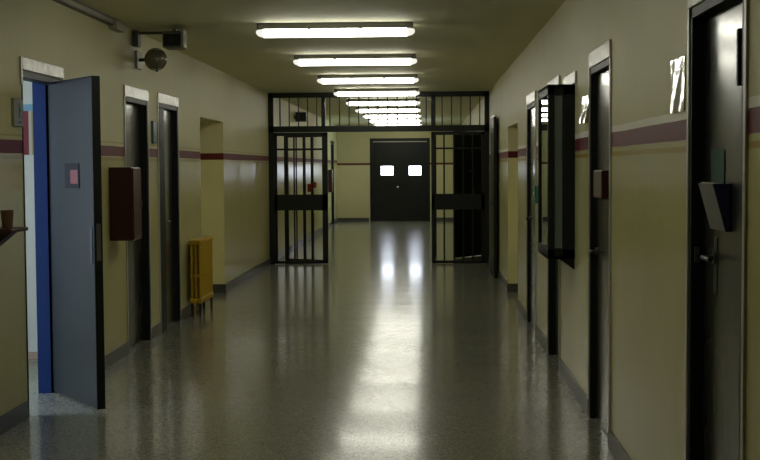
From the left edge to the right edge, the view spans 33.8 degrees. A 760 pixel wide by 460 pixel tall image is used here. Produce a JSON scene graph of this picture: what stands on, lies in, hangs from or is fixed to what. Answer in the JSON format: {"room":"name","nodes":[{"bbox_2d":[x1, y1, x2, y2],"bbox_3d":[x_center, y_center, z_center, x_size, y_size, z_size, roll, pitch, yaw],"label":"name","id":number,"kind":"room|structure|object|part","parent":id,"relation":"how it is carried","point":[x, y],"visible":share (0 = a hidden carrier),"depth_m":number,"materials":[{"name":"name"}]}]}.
{"room":"prison corridor","nodes":[
{"label":"prison corridor","id":0,"kind":"room"},
{"bbox_2d":[23,80,37,351],"bbox_3d":[-3.981,-0.314,10.399,3.285,2.775,0.100,0,3,2],"label":"wall","id":1,"kind":"structure","parent":0,"point":[27,86],"depth_m":10.33,"materials":[{"name":"white paint"}]},
{"bbox_2d":[23,104,33,154],"bbox_3d":[-3.049,-0.825,10.284,0.600,0.415,0.009,0,3,2],"label":"poster","id":2,"kind":"object","parent":1,"relation":"attached to","point":[27,108],"visible":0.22,"depth_m":10.27,"materials":[{"name":"multicoloured paper"}]},
{"bbox_2d":[28,352,37,358],"bbox_3d":[-3.977,1.044,10.411,3.280,0.060,0.014,0,3,2],"label":"baseboard","id":3,"kind":"structure","parent":1,"relation":"attached to","point":[31,355],"depth_m":10.36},
{"bbox_2d":[0,0,337,415],"bbox_3d":[-2.277,-0.662,17.007,0.720,2.775,37.850,0,3,2],"label":"wall","id":4,"kind":"structure","parent":0,"point":[46,31],"depth_m":11.76,"materials":[{"name":"paint"}]},
{"bbox_2d":[0,227,27,245],"bbox_3d":[-2.155,0.084,7.066,0.245,0.190,0.300,0,3,2],"label":"wall shelf","id":5,"kind":"object","parent":4,"relation":"attached to","point":[6,234],"visible":0.97,"depth_m":7.04,"materials":[{"name":"brown wood"}]},
{"bbox_2d":[0,210,13,227],"bbox_3d":[-2.108,-0.062,7.067,0.076,0.100,0.076,0,3,2],"label":"clay cup","id":6,"kind":"object","parent":5,"relation":"on","point":[6,215],"visible":1,"depth_m":7.04,"materials":[{"name":"brown ceramic"}]},
{"bbox_2d":[11,98,22,126],"bbox_3d":[-2.246,-0.728,7.740,0.027,0.170,0.170,0,3,2],"label":"intercom panel","id":7,"kind":"object","parent":4,"relation":"attached to","point":[16,104],"visible":1,"depth_m":7.71,"materials":[{"name":"plastic"}]},
{"bbox_2d":[19,56,105,415],"bbox_3d":[-2.104,0.027,8.329,0.635,2.280,0.930,0,3,2],"label":"door","id":8,"kind":"structure","parent":4,"relation":"in","point":[66,113],"depth_m":8.41,"materials":[{"name":"blue metal"}]},
{"bbox_3d":[-2.277,0.070,8.343,0.104,2.195,0.880,0,3,2],"label":"frame","id":9,"kind":"part","parent":8,"relation":"part of","materials":[{"name":"black metal"}]},
{"bbox_3d":[-2.231,-1.070,8.280,0.014,0.081,0.885,0,3,2],"label":"lintel panel","id":10,"kind":"part","parent":8,"relation":"part of","materials":[{"name":"paint"}]},
{"bbox_3d":[-2.056,-0.362,8.346,0.006,0.165,0.255,-2,4,-34],"label":"sign plate","id":11,"kind":"part","parent":8,"relation":"part of","materials":[{"name":"black plastic"}]},
{"bbox_3d":[-2.033,-0.353,8.305,0.005,0.092,0.130,-2,4,-34],"label":"red panel","id":12,"kind":"part","parent":8,"relation":"part of","materials":[{"name":"red plastic"}]},
{"bbox_3d":[-1.873,0.097,8.106,0.006,0.240,0.040,-2,4,-34],"label":"pull plate","id":13,"kind":"part","parent":8,"relation":"part of","materials":[{"name":"silver metal"}]},
{"bbox_3d":[-1.816,0.079,8.072,0.030,0.240,0.004,-2,4,-34],"label":"lock plate","id":14,"kind":"part","parent":8,"relation":"part of","materials":[{"name":"grey metal"}]},
{"bbox_2d":[52,0,124,32],"bbox_3d":[-2.284,-1.457,6.166,0.074,0.086,8.290,0,3,2],"label":"duct","id":15,"kind":"object","parent":4,"relation":"attached to","point":[115,25],"visible":1,"depth_m":9.48,"materials":[{"name":"plastic"}]},
{"bbox_2d":[109,167,141,240],"bbox_3d":[-2.064,-0.214,10.159,0.209,0.590,0.290,0,3,2],"label":"upper cabinet","id":16,"kind":"object","parent":4,"relation":"attached to","point":[125,202],"visible":1,"depth_m":10.02,"materials":[{"name":"red paint"}]},
{"bbox_3d":[-1.975,-0.215,10.156,0.012,0.574,0.274,0,3,2],"label":"door","id":17,"kind":"part","parent":16,"relation":"part of","materials":[{"name":"red paint"}]},
{"bbox_2d":[123,85,151,352],"bbox_3d":[-2.182,-0.108,11.008,0.124,2.278,0.905,0,3,2],"label":"door","id":18,"kind":"structure","parent":4,"relation":"in","point":[136,112],"depth_m":11.32,"materials":[{"name":"black metal"}]},
{"bbox_3d":[-2.134,-1.198,10.950,0.014,0.096,0.885,0,3,2],"label":"lintel panel","id":19,"kind":"part","parent":18,"relation":"part of","materials":[{"name":"paint"}]},
{"bbox_2d":[135,48,166,71],"bbox_3d":[-2.031,-1.476,10.899,0.432,0.206,0.188,2,4,43],"label":"bell","id":20,"kind":"object","parent":4,"relation":"attached to","point":[154,58],"visible":1,"depth_m":10.77,"materials":[{"name":"plastic"}]},
{"bbox_2d":[151,121,157,143],"bbox_3d":[-2.103,-0.911,11.663,0.022,0.210,0.200,0,3,2],"label":"wall plate","id":21,"kind":"object","parent":4,"relation":"attached to","point":[154,124],"visible":1,"depth_m":11.62,"materials":[{"name":"plastic"}]},
{"bbox_2d":[132,29,186,49],"bbox_3d":[-1.897,-1.634,10.716,0.508,0.177,0.420,0,3,2],"label":"security camera","id":22,"kind":"object","parent":4,"relation":"attached to","point":[174,39],"visible":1,"depth_m":10.53,"materials":[{"name":"grey plastic"}]},
{"bbox_3d":[-1.916,-1.700,10.741,0.410,0.033,0.255,0,3,2],"label":"arm","id":23,"kind":"part","parent":22,"relation":"part of","materials":[{"name":"grey plastic"}]},
{"bbox_2d":[163,34,179,45],"bbox_3d":[-1.751,-1.602,10.522,0.142,0.098,0.011,0,3,2],"label":"hood","id":24,"kind":"object","parent":22,"relation":"attached to","point":[168,39],"depth_m":10.52,"materials":[{"name":"black metal"}]},
{"bbox_2d":[0,218,337,435],"bbox_3d":[-2.212,0.671,17.073,0.634,0.105,37.850,0,3,2],"label":"baseboard","id":25,"kind":"structure","parent":4,"relation":"attached to","point":[17,415],"depth_m":11.60,"materials":[{"name":"paint"}]},
{"bbox_2d":[157,92,181,332],"bbox_3d":[-2.126,-0.183,12.357,0.109,2.290,0.990,0,3,2],"label":"door","id":26,"kind":"structure","parent":4,"relation":"in","point":[167,116],"depth_m":12.57,"materials":[{"name":"black metal"}]},
{"bbox_3d":[-2.126,-0.095,12.016,0.082,2.150,0.240,0,3,2],"label":"panel","id":27,"kind":"part","parent":26,"relation":"part of","materials":[{"name":"black metal"}]},
{"bbox_3d":[-2.085,-1.279,12.300,0.014,0.096,0.970,0,3,2],"label":"lintel panel","id":28,"kind":"part","parent":26,"relation":"part of","materials":[{"name":"paint"}]},
{"bbox_2d":[294,112,306,121],"bbox_3d":[-1.536,-2.187,24.198,0.252,0.180,0.228,0,3,2],"label":"loudspeaker","id":29,"kind":"object","parent":4,"relation":"attached to","point":[302,115],"visible":0.81,"depth_m":24.09,"materials":[{"name":"grey plastic"}]},
{"bbox_2d":[296,113,305,120],"bbox_3d":[-1.524,-2.181,24.087,0.190,0.150,0.008,0,3,2],"label":"grille","id":30,"kind":"object","parent":29,"relation":"attached to","point":[302,116],"depth_m":24.09,"materials":[{"name":"black metal"}]},
{"bbox_2d":[328,170,332,191],"bbox_3d":[-1.289,-1.285,32.691,0.115,0.590,0.290,0,3,2],"label":"upper cabinet","id":31,"kind":"object","parent":4,"relation":"attached to","point":[330,172],"visible":1,"depth_m":32.55,"materials":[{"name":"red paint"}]},
{"bbox_2d":[331,141,334,223],"bbox_3d":[-1.341,-1.282,34.025,0.130,2.270,1.110,0,3,2],"label":"door","id":32,"kind":"structure","parent":4,"relation":"in","point":[332,142],"depth_m":34.49,"materials":[{"name":"black metal"}]},
{"bbox_2d":[0,221,614,459],"bbox_3d":[-1.411,0.795,17.050,8.725,0.150,38.210,0,3,2],"label":"floor","id":33,"kind":"structure","parent":0,"point":[381,350],"depth_m":9.38,"materials":[{"name":"stone"}]},
{"bbox_2d":[189,236,212,316],"bbox_3d":[-1.957,0.496,13.562,0.165,0.810,0.808,0,3,2],"label":"radiator","id":34,"kind":"object","parent":33,"relation":"on","point":[201,262],"visible":1,"depth_m":13.32,"materials":[{"name":"yellow metal"}]},
{"bbox_2d":[268,91,488,263],"bbox_3d":[-0.004,-0.858,20.614,3.560,2.770,0.905,0,3,2],"label":"gate","id":35,"kind":"object","parent":33,"relation":"on","point":[286,202],"visible":0.98,"depth_m":20.17,"materials":[{"name":"metal"}]},
{"bbox_3d":[-1.277,-0.514,20.260,0.870,2.124,0.040,0,3,2],"label":"panel frame","id":36,"kind":"part","parent":35,"relation":"part of","materials":[{"name":"paint"}]},
{"bbox_3d":[1.258,-0.525,20.167,0.857,2.124,0.040,0,3,2],"label":"panel frame","id":37,"kind":"part","parent":35,"relation":"part of","materials":[{"name":"paint"}]},
{"bbox_2d":[76,0,565,124],"bbox_3d":[-1.429,-2.126,16.901,8.725,0.150,38.210,0,3,2],"label":"ceiling","id":38,"kind":"structure","parent":0,"point":[458,45],"depth_m":11.82,"materials":[{"name":"paint"}]},
{"bbox_2d":[256,22,414,37],"bbox_3d":[-0.374,-1.671,10.448,1.327,0.115,0.130,0,3,2],"label":"ceiling light","id":39,"kind":"object","parent":38,"relation":"attached to","point":[324,29],"visible":1,"depth_m":10.39,"materials":[{"name":"white plastic"}]},
{"bbox_2d":[263,28,406,37],"bbox_3d":[-0.373,-1.646,10.450,1.197,0.064,0.116,0,3,2],"label":"diffuser","id":40,"kind":"object","parent":39,"relation":"attached to","point":[267,32],"depth_m":10.40,"materials":[{"name":"white plastic"}]},
{"bbox_2d":[293,54,416,65],"bbox_3d":[-0.267,-1.822,13.392,1.327,0.115,0.130,0,3,2],"label":"ceiling light","id":41,"kind":"object","parent":38,"relation":"attached to","point":[313,59],"visible":1,"depth_m":13.34,"materials":[{"name":"white plastic"}]},
{"bbox_2d":[299,58,410,65],"bbox_3d":[-0.266,-1.796,13.394,1.197,0.064,0.116,0,3,2],"label":"diffuser","id":42,"kind":"object","parent":41,"relation":"attached to","point":[302,61],"depth_m":13.34,"materials":[{"name":"white plastic"}]},
{"bbox_2d":[317,74,418,83],"bbox_3d":[-0.159,-1.973,16.336,1.327,0.115,0.130,0,3,2],"label":"ceiling light","id":43,"kind":"object","parent":38,"relation":"attached to","point":[350,78],"visible":1,"depth_m":16.28,"materials":[{"name":"white plastic"}]},
{"bbox_2d":[322,78,413,83],"bbox_3d":[-0.159,-1.947,16.338,1.197,0.064,0.116,0,3,2],"label":"diffuser","id":44,"kind":"object","parent":43,"relation":"attached to","point":[324,80],"depth_m":16.29,"materials":[{"name":"white plastic"}]},
{"bbox_2d":[334,88,419,95],"bbox_3d":[-0.052,-2.123,19.280,1.327,0.115,0.130,0,3,2],"label":"ceiling light","id":45,"kind":"object","parent":38,"relation":"attached to","point":[363,91],"visible":1,"depth_m":19.23,"materials":[{"name":"white plastic"}]},
{"bbox_2d":[338,91,414,95],"bbox_3d":[-0.052,-2.098,19.283,1.197,0.064,0.116,0,3,2],"label":"diffuser","id":46,"kind":"object","parent":45,"relation":"attached to","point":[340,93],"depth_m":19.23,"materials":[{"name":"white plastic"}]},
{"bbox_2d":[346,98,419,105],"bbox_3d":[0.055,-2.274,22.224,1.327,0.115,0.130,0,3,2],"label":"ceiling light","id":47,"kind":"object","parent":38,"relation":"attached to","point":[410,101],"visible":0.94,"depth_m":22.17,"materials":[{"name":"white plastic"}]},
{"bbox_2d":[350,101,415,105],"bbox_3d":[0.055,-2.249,22.227,1.197,0.064,0.116,0,3,2],"label":"diffuser","id":48,"kind":"object","parent":47,"relation":"attached to","point":[352,103],"depth_m":22.18,"materials":[{"name":"white plastic"}]},
{"bbox_2d":[355,106,420,112],"bbox_3d":[0.162,-2.425,25.169,1.327,0.115,0.130,0,3,2],"label":"ceiling light","id":49,"kind":"object","parent":38,"relation":"attached to","point":[400,108],"visible":0.82,"depth_m":25.11,"materials":[{"name":"white plastic"}]},
{"bbox_2d":[359,109,417,112],"bbox_3d":[0.162,-2.400,25.171,1.197,0.064,0.116,0,3,2],"label":"diffuser","id":50,"kind":"object","parent":49,"relation":"attached to","point":[360,110],"depth_m":25.12,"materials":[{"name":"white plastic"}]},
{"bbox_2d":[362,113,420,117],"bbox_3d":[0.269,-2.576,28.113,1.327,0.115,0.130,0,3,2],"label":"ceiling light","id":51,"kind":"object","parent":38,"relation":"attached to","point":[365,115],"visible":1,"depth_m":28.06,"materials":[{"name":"white plastic"}]},
{"bbox_2d":[365,115,418,117],"bbox_3d":[0.270,-2.550,28.115,1.197,0.064,0.116,0,3,2],"label":"diffuser","id":52,"kind":"object","parent":51,"relation":"attached to","point":[366,116],"depth_m":28.07,"materials":[{"name":"white plastic"}]},
{"bbox_2d":[369,118,421,122],"bbox_3d":[0.377,-2.726,31.057,1.327,0.115,0.130,0,3,2],"label":"ceiling light","id":53,"kind":"object","parent":38,"relation":"attached to","point":[371,120],"visible":0.9,"depth_m":31.00,"materials":[{"name":"white plastic"}]},
{"bbox_2d":[371,120,418,122],"bbox_3d":[0.377,-2.701,31.059,1.197,0.064,0.116,0,3,2],"label":"diffuser","id":54,"kind":"object","parent":53,"relation":"attached to","point":[372,121],"depth_m":31.02,"materials":[{"name":"white plastic"}]},
{"bbox_2d":[373,122,421,125],"bbox_3d":[0.484,-2.877,34.001,1.327,0.115,0.130,0,3,2],"label":"ceiling light","id":55,"kind":"object","parent":38,"relation":"attached to","point":[409,123],"visible":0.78,"depth_m":33.94,"materials":[{"name":"white plastic"}]},
{"bbox_2d":[376,124,419,125],"bbox_3d":[0.484,-2.852,34.004,1.197,0.064,0.116,0,3,2],"label":"diffuser","id":56,"kind":"object","parent":55,"relation":"attached to","point":[376,124],"depth_m":33.96,"materials":[{"name":"white plastic"}]},
{"bbox_2d":[337,124,459,220],"bbox_3d":[0.552,-1.643,35.907,3.920,2.775,0.180,0,3,2],"label":"wall","id":57,"kind":"structure","parent":0,"point":[353,148],"depth_m":35.84,"materials":[{"name":"paint"}]},
{"bbox_2d":[338,217,452,221],"bbox_3d":[0.557,-0.302,35.878,3.560,0.100,0.014,0,3,2],"label":"baseboard","id":58,"kind":"structure","parent":57,"relation":"attached to","point":[446,218],"depth_m":35.91,"materials":[{"name":"paint"}]},
{"bbox_2d":[370,138,429,220],"bbox_3d":[0.576,-1.443,35.882,1.717,2.378,0.168,0,3,2],"label":"door","id":59,"kind":"structure","parent":57,"relation":"in","point":[399,167],"depth_m":35.87,"materials":[{"name":"paint"}]},
{"bbox_3d":[0.204,-1.702,35.896,0.345,0.258,0.020,0,3,2],"label":"pane","id":60,"kind":"part","parent":59,"relation":"part of","materials":[{"name":"white glass"}]},
{"bbox_3d":[0.199,-0.723,35.923,0.675,0.780,0.006,0,3,2],"label":"kick plate","id":61,"kind":"part","parent":59,"relation":"part of","materials":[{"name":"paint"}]},
{"bbox_3d":[0.977,-0.726,35.895,0.642,0.780,0.006,0,3,2],"label":"kick plate","id":62,"kind":"part","parent":59,"relation":"part of","materials":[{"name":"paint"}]},
{"bbox_3d":[1.006,-1.705,35.867,0.344,0.258,0.020,0,3,2],"label":"pane","id":63,"kind":"part","parent":59,"relation":"part of","materials":[{"name":"white glass"}]},
{"bbox_2d":[461,0,759,459],"bbox_3d":[2.000,-0.681,16.851,0.720,2.775,37.850,0,3,2],"label":"wall","id":64,"kind":"structure","parent":0,"point":[648,202],"depth_m":6.16,"materials":[{"name":"paint"}]},
{"bbox_2d":[453,124,483,257],"bbox_3d":[1.732,-0.704,21.999,0.398,2.300,1.725,1,3,21],"label":"door","id":65,"kind":"structure","parent":64,"relation":"in","point":[458,138],"depth_m":21.54,"materials":[{"name":"black metal"}]},
{"bbox_2d":[489,115,496,277],"bbox_3d":[1.703,-0.528,18.359,0.176,2.320,1.830,0,3,6],"label":"door","id":66,"kind":"structure","parent":64,"relation":"in","point":[493,121],"depth_m":17.50,"materials":[{"name":"black metal"}]},
{"bbox_2d":[525,90,535,327],"bbox_3d":[1.483,-0.182,12.086,0.109,2.270,1.010,0,3,2],"label":"door","id":67,"kind":"structure","parent":64,"relation":"in","point":[530,217],"depth_m":12.39,"materials":[{"name":"black metal"}]},
{"bbox_3d":[1.454,-1.267,12.031,0.014,0.096,0.990,0,3,2],"label":"lintel panel","id":68,"kind":"part","parent":67,"relation":"part of","materials":[{"name":"paint"}]},
{"bbox_3d":[1.500,-0.132,12.088,0.076,2.170,0.950,0,3,2],"label":"frame","id":69,"kind":"part","parent":67,"relation":"part of","materials":[{"name":"black metal"}]},
{"bbox_2d":[533,186,537,203],"bbox_3d":[1.424,-0.323,11.434,0.045,0.160,0.100,0,3,2],"label":"button","id":70,"kind":"object","parent":64,"relation":"attached to","point":[535,193],"visible":0.94,"depth_m":11.38,"materials":[{"name":"green plastic"}]},
{"bbox_2d":[547,75,559,358],"bbox_3d":[1.431,-0.069,9.974,0.109,2.260,0.910,0,3,2],"label":"door","id":71,"kind":"structure","parent":64,"relation":"in","point":[553,265],"depth_m":10.39,"materials":[{"name":"black metal"}]},
{"bbox_3d":[1.436,-0.019,9.976,0.101,2.160,0.850,0,3,2],"label":"frame","id":72,"kind":"part","parent":71,"relation":"part of","materials":[{"name":"black metal"}]},
{"bbox_3d":[1.377,-1.149,9.921,0.014,0.096,0.890,0,3,2],"label":"lintel panel","id":73,"kind":"part","parent":71,"relation":"part of","materials":[{"name":"paint"}]},
{"bbox_2d":[538,84,574,268],"bbox_3d":[1.260,-0.379,8.967,0.184,1.275,0.770,0,3,2],"label":"window","id":74,"kind":"structure","parent":64,"relation":"attached to","point":[556,102],"depth_m":8.60,"materials":[{"name":"black metal"}]},
{"bbox_3d":[1.183,-0.416,8.968,0.006,1.060,0.680,0,3,2],"label":"glass","id":75,"kind":"part","parent":74,"relation":"part of","materials":[{"name":"glass"}]},
{"bbox_3d":[1.260,-0.399,8.607,0.119,1.050,0.008,0,3,2],"label":"panel","id":76,"kind":"part","parent":74,"relation":"part of","materials":[{"name":"black metal"}]},
{"bbox_2d":[489,257,631,459],"bbox_3d":[1.952,0.653,16.921,0.634,0.105,37.850,0,3,2],"label":"baseboard","id":77,"kind":"structure","parent":64,"relation":"attached to","point":[615,447],"depth_m":8.78,"materials":[{"name":"paint"}]},
{"bbox_2d":[563,71,576,83],"bbox_3d":[1.337,-1.056,8.805,0.014,0.079,0.720,0,3,2],"label":"trim","id":78,"kind":"structure","parent":64,"relation":"attached to","point":[571,78],"depth_m":8.64,"materials":[{"name":"paint"}]},
{"bbox_2d":[579,95,588,123],"bbox_3d":[1.285,-0.755,7.845,0.052,0.170,0.170,0,3,2],"label":"notice","id":79,"kind":"object","parent":64,"relation":"attached to","point":[584,116],"visible":0.91,"depth_m":7.82,"materials":[{"name":"white paper"}]},
{"bbox_2d":[588,39,611,433],"bbox_3d":[1.321,0.061,7.355,0.109,2.268,0.890,0,3,2],"label":"door","id":80,"kind":"structure","parent":64,"relation":"in","point":[600,76],"depth_m":7.56,"materials":[{"name":"black metal"}]},
{"bbox_3d":[1.306,0.132,7.626,0.059,0.048,0.144,0,3,2],"label":"handle","id":81,"kind":"part","parent":80,"relation":"part of","materials":[{"name":"grey plastic"}]},
{"bbox_3d":[1.282,-1.023,7.301,0.014,0.096,0.870,0,3,2],"label":"lintel panel","id":82,"kind":"part","parent":80,"relation":"part of","materials":[{"name":"paint"}]},
{"bbox_2d":[593,170,608,198],"bbox_3d":[1.300,-0.269,7.348,0.047,0.165,0.340,0,3,2],"label":"box","id":83,"kind":"object","parent":80,"relation":"attached to","point":[600,177],"visible":0.94,"depth_m":7.19,"materials":[{"name":"red paint"}]},
{"bbox_3d":[1.280,-0.269,7.349,0.006,0.153,0.328,0,3,2],"label":"panel","id":84,"kind":"part","parent":83,"relation":"part of","materials":[{"name":"paper"}]},
{"bbox_2d":[670,56,685,112],"bbox_3d":[1.205,-0.585,5.059,0.008,0.215,0.275,0,3,2],"label":"notice","id":85,"kind":"object","parent":64,"relation":"attached to","point":[677,66],"visible":1,"depth_m":5.04,"materials":[{"name":"white paper"}]},
{"bbox_2d":[684,0,748,459],"bbox_3d":[1.230,0.210,4.437,0.109,2.270,0.885,0,3,2],"label":"door","id":86,"kind":"structure","parent":64,"relation":"in","point":[717,30],"depth_m":4.59,"materials":[{"name":"black metal"}]},
{"bbox_3d":[1.175,-0.876,4.384,0.014,0.096,0.865,0,3,2],"label":"lintel panel","id":87,"kind":"part","parent":86,"relation":"part of","materials":[{"name":"paint"}]},
{"bbox_3d":[1.209,0.103,4.562,0.059,0.048,0.144,0,3,2],"label":"handle","id":88,"kind":"part","parent":86,"relation":"part of","materials":[{"name":"grey plastic"}]},
{"bbox_2d":[698,182,730,231],"bbox_3d":[1.202,-0.086,4.496,0.066,0.172,0.230,0,3,2],"label":"holder","id":89,"kind":"object","parent":86,"relation":"attached to","point":[716,197],"visible":1,"depth_m":4.40,"materials":[{"name":"blue plastic"}]},
{"bbox_3d":[1.239,0.131,4.611,0.006,0.210,0.050,0,3,2],"label":"lock plate","id":90,"kind":"part","parent":86,"relation":"part of","materials":[{"name":"grey plastic"}]},
{"bbox_2d":[711,150,724,183],"bbox_3d":[1.235,-0.175,4.570,0.004,0.235,0.200,0,3,2],"label":"notice","id":91,"kind":"object","parent":86,"relation":"attached to","point":[717,156],"visible":0.56,"depth_m":4.55,"materials":[{"name":"green paper"}]}
]}

